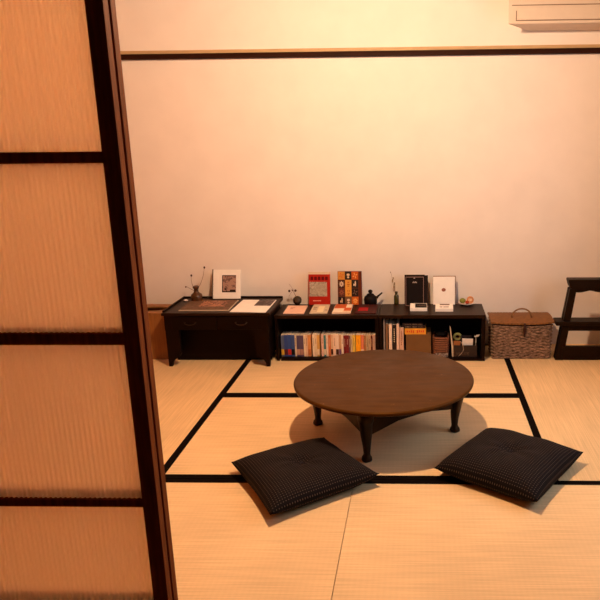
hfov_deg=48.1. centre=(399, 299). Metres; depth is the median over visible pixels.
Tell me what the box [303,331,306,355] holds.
paperback book
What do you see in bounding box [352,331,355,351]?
paperback book
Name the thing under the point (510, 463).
floor cushion
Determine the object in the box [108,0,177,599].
door
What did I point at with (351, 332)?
paperback book
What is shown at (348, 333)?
paperback book
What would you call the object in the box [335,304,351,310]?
print
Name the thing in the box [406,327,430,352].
cardboard box
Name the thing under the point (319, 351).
paperback book
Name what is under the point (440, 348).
woven basket
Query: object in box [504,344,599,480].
mat
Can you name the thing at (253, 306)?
page
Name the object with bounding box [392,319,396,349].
book
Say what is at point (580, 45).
trim
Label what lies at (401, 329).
book
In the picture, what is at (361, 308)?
booklet
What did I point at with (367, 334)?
paperback book
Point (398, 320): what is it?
book
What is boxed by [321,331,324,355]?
paperback book
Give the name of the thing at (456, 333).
tape roll
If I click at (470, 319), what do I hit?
bookcase
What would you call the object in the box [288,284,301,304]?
round vase
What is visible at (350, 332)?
paperback book
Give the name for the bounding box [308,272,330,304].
book
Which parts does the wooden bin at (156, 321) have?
lid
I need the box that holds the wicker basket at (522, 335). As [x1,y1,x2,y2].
[487,308,554,358]
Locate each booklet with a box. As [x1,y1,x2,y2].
[283,306,307,313]
[309,304,329,313]
[332,304,352,313]
[355,304,377,313]
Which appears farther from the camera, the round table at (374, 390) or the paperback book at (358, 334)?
the paperback book at (358, 334)
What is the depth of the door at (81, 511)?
1.54 m
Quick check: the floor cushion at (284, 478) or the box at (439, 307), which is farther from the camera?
the box at (439, 307)
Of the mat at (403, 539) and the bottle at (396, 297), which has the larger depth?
the bottle at (396, 297)
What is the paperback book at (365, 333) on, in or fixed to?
on the bookcase at (351, 322)
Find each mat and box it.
[153,358,250,473]
[165,395,532,479]
[165,478,352,599]
[225,344,517,395]
[332,480,599,599]
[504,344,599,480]
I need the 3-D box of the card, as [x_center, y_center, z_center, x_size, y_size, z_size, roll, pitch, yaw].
[0.296,-0.064,4.403,0.150,0.189,0.054,0,14,2]
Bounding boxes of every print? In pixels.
[212,269,240,298]
[317,306,324,311]
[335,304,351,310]
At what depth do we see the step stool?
4.17 m
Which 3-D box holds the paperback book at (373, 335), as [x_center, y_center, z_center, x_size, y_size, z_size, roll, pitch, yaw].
[-0.166,0.286,4.299,0.018,0.146,0.086,0,14,2]
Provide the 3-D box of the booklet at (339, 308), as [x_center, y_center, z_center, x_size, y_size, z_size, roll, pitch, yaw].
[-0.372,0.058,4.304,0.118,0.011,0.221,0,14,2]
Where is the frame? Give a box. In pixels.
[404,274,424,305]
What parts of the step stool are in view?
leg, leg, rail, seat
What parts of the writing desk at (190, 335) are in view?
leg, drawer, panel, drawer, leg, panel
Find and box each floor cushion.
[231,437,378,514]
[434,428,582,501]
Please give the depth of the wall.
4.27 m
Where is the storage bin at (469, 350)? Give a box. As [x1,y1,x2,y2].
[453,339,476,356]
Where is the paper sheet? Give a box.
[450,327,453,356]
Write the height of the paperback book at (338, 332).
0.147 m
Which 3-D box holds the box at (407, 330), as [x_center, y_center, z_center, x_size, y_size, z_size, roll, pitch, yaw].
[0.099,0.187,4.272,0.137,0.039,0.121,0,14,2]
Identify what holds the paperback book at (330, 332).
on the bookcase at (351, 322)
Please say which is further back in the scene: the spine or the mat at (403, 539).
the spine
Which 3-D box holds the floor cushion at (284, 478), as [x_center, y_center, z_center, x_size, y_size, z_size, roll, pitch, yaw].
[-0.418,0.707,2.761,0.485,0.102,0.471,-10,17,-34]
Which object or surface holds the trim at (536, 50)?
attached to the wall
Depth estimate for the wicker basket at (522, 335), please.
4.22 m
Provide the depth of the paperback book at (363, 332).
4.26 m
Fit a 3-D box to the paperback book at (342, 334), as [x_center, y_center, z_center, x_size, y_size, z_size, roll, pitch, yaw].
[-0.371,0.285,4.305,0.013,0.147,0.086,0,14,2]
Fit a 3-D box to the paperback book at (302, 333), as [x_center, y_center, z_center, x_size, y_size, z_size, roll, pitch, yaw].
[-0.634,0.288,4.314,0.022,0.144,0.086,0,14,2]
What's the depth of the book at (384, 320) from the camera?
4.23 m
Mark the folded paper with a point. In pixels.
(465, 341)
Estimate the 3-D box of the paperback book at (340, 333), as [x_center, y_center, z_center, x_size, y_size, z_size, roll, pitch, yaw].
[-0.386,0.286,4.309,0.014,0.145,0.086,0,14,2]
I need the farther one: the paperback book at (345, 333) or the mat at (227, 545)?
the paperback book at (345, 333)
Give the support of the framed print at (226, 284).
on the writing desk at (190, 335)
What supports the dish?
on the bookcase at (470, 319)
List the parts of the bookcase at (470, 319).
panel, panel, panel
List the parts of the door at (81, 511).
pane, rail, pane, rail, pane, rail, pane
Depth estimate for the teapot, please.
4.41 m
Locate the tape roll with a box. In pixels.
[453,332,460,340]
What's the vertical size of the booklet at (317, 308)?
0.008 m
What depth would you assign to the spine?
4.40 m
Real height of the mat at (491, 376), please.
0.055 m
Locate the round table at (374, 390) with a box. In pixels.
[294,350,473,462]
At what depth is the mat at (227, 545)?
2.34 m
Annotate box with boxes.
[405,323,425,333]
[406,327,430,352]
[410,303,426,310]
[435,304,452,311]
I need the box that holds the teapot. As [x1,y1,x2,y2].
[364,289,381,304]
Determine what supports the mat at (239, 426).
on the floor
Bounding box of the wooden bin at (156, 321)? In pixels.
[147,304,171,358]
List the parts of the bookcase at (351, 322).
panel, panel, panel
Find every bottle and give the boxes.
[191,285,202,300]
[390,272,398,304]
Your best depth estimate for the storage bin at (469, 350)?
4.24 m
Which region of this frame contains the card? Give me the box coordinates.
[433,276,455,304]
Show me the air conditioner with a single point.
(530, 15)
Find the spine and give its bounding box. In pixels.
[358,271,361,303]
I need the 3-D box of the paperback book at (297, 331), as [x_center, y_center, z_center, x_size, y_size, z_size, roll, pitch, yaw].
[-0.674,0.286,4.316,0.010,0.147,0.086,0,14,2]
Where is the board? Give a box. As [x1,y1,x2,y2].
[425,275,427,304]
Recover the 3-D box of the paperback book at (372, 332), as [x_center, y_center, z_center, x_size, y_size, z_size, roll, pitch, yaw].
[-0.181,0.287,4.302,0.009,0.142,0.086,0,14,2]
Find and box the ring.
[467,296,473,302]
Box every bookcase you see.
[274,304,380,360]
[379,304,485,360]
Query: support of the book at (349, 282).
on the bookcase at (351, 322)
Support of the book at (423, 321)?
on the box at (407, 330)
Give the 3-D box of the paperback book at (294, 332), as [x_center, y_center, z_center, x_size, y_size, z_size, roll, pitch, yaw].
[-0.691,0.287,4.315,0.021,0.146,0.086,0,14,2]
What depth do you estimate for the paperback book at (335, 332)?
4.27 m
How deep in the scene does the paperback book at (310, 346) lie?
4.28 m
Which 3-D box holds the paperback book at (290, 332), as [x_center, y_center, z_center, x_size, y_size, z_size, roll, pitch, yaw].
[-0.715,0.286,4.318,0.023,0.147,0.086,0,14,2]
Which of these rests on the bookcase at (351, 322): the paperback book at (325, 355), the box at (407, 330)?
the paperback book at (325, 355)
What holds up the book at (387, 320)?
on the bookcase at (470, 319)
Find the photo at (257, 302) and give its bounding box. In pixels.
[254,300,274,305]
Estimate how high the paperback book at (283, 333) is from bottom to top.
0.145 m
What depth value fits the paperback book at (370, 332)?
4.25 m
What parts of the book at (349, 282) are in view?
title panel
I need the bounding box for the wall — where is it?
[115,0,599,343]
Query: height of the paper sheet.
0.206 m
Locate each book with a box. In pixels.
[281,332,285,355]
[284,331,288,356]
[287,331,292,355]
[291,331,296,356]
[294,331,297,355]
[296,332,300,355]
[300,332,304,356]
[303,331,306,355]
[305,331,308,356]
[307,331,312,355]
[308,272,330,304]
[312,331,315,356]
[314,331,317,356]
[317,331,321,355]
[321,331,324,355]
[324,332,326,356]
[326,331,328,355]
[328,331,331,355]
[331,331,333,355]
[333,331,336,355]
[336,331,339,354]
[338,271,361,304]
[339,331,341,354]
[341,331,343,353]
[343,332,346,352]
[346,332,349,352]
[349,332,350,352]
[350,332,352,351]
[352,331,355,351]
[356,331,361,351]
[361,331,364,350]
[364,332,366,350]
[366,332,368,349]
[368,331,371,349]
[371,332,372,349]
[372,331,374,349]
[383,319,385,349]
[385,319,388,349]
[389,319,392,349]
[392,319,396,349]
[396,319,399,349]
[399,322,403,349]
[401,320,424,327]
[402,318,421,324]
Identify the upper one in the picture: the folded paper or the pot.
the pot
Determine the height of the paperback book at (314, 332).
0.149 m
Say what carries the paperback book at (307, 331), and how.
on the bookcase at (351, 322)
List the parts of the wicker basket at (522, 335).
lid, handle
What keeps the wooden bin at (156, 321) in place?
on the mat at (188, 392)
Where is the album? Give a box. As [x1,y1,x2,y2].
[179,300,238,310]
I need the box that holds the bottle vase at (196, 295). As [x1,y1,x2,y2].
[185,266,204,300]
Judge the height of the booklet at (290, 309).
0.006 m
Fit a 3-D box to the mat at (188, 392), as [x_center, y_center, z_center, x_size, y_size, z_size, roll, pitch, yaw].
[-1.409,0.560,3.727,0.848,0.055,1.861,0,14,2]
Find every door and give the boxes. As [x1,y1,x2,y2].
[0,0,171,599]
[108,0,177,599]
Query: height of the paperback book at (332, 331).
0.146 m
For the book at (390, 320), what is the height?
0.223 m
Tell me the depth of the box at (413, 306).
4.27 m
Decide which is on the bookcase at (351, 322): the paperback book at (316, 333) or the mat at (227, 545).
the paperback book at (316, 333)
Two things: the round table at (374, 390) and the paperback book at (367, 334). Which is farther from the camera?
the paperback book at (367, 334)
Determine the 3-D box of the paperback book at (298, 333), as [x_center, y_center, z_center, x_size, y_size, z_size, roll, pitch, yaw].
[-0.657,0.288,4.316,0.021,0.143,0.086,0,14,2]
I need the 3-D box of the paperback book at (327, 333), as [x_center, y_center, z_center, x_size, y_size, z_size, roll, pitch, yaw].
[-0.470,0.285,4.309,0.013,0.149,0.086,0,14,2]
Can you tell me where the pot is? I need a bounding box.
[364,295,376,304]
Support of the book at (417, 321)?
on the book at (423, 321)
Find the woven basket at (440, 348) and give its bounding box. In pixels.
[432,331,448,356]
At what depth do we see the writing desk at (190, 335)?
4.18 m
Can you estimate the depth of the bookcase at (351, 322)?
4.36 m
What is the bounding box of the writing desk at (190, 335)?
[161,296,282,365]
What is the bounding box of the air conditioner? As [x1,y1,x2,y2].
[508,0,599,30]
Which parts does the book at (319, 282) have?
pattern panel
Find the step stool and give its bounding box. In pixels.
[553,277,599,359]
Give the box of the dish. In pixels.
[458,300,474,305]
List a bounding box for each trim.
[120,44,599,53]
[121,48,599,59]
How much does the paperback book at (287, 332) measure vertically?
0.146 m
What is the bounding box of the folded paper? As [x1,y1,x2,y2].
[462,338,472,344]
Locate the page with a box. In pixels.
[230,300,275,312]
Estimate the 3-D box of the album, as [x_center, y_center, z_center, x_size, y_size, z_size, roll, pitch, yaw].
[-1.225,0.034,4.255,0.318,0.008,0.270,0,14,2]

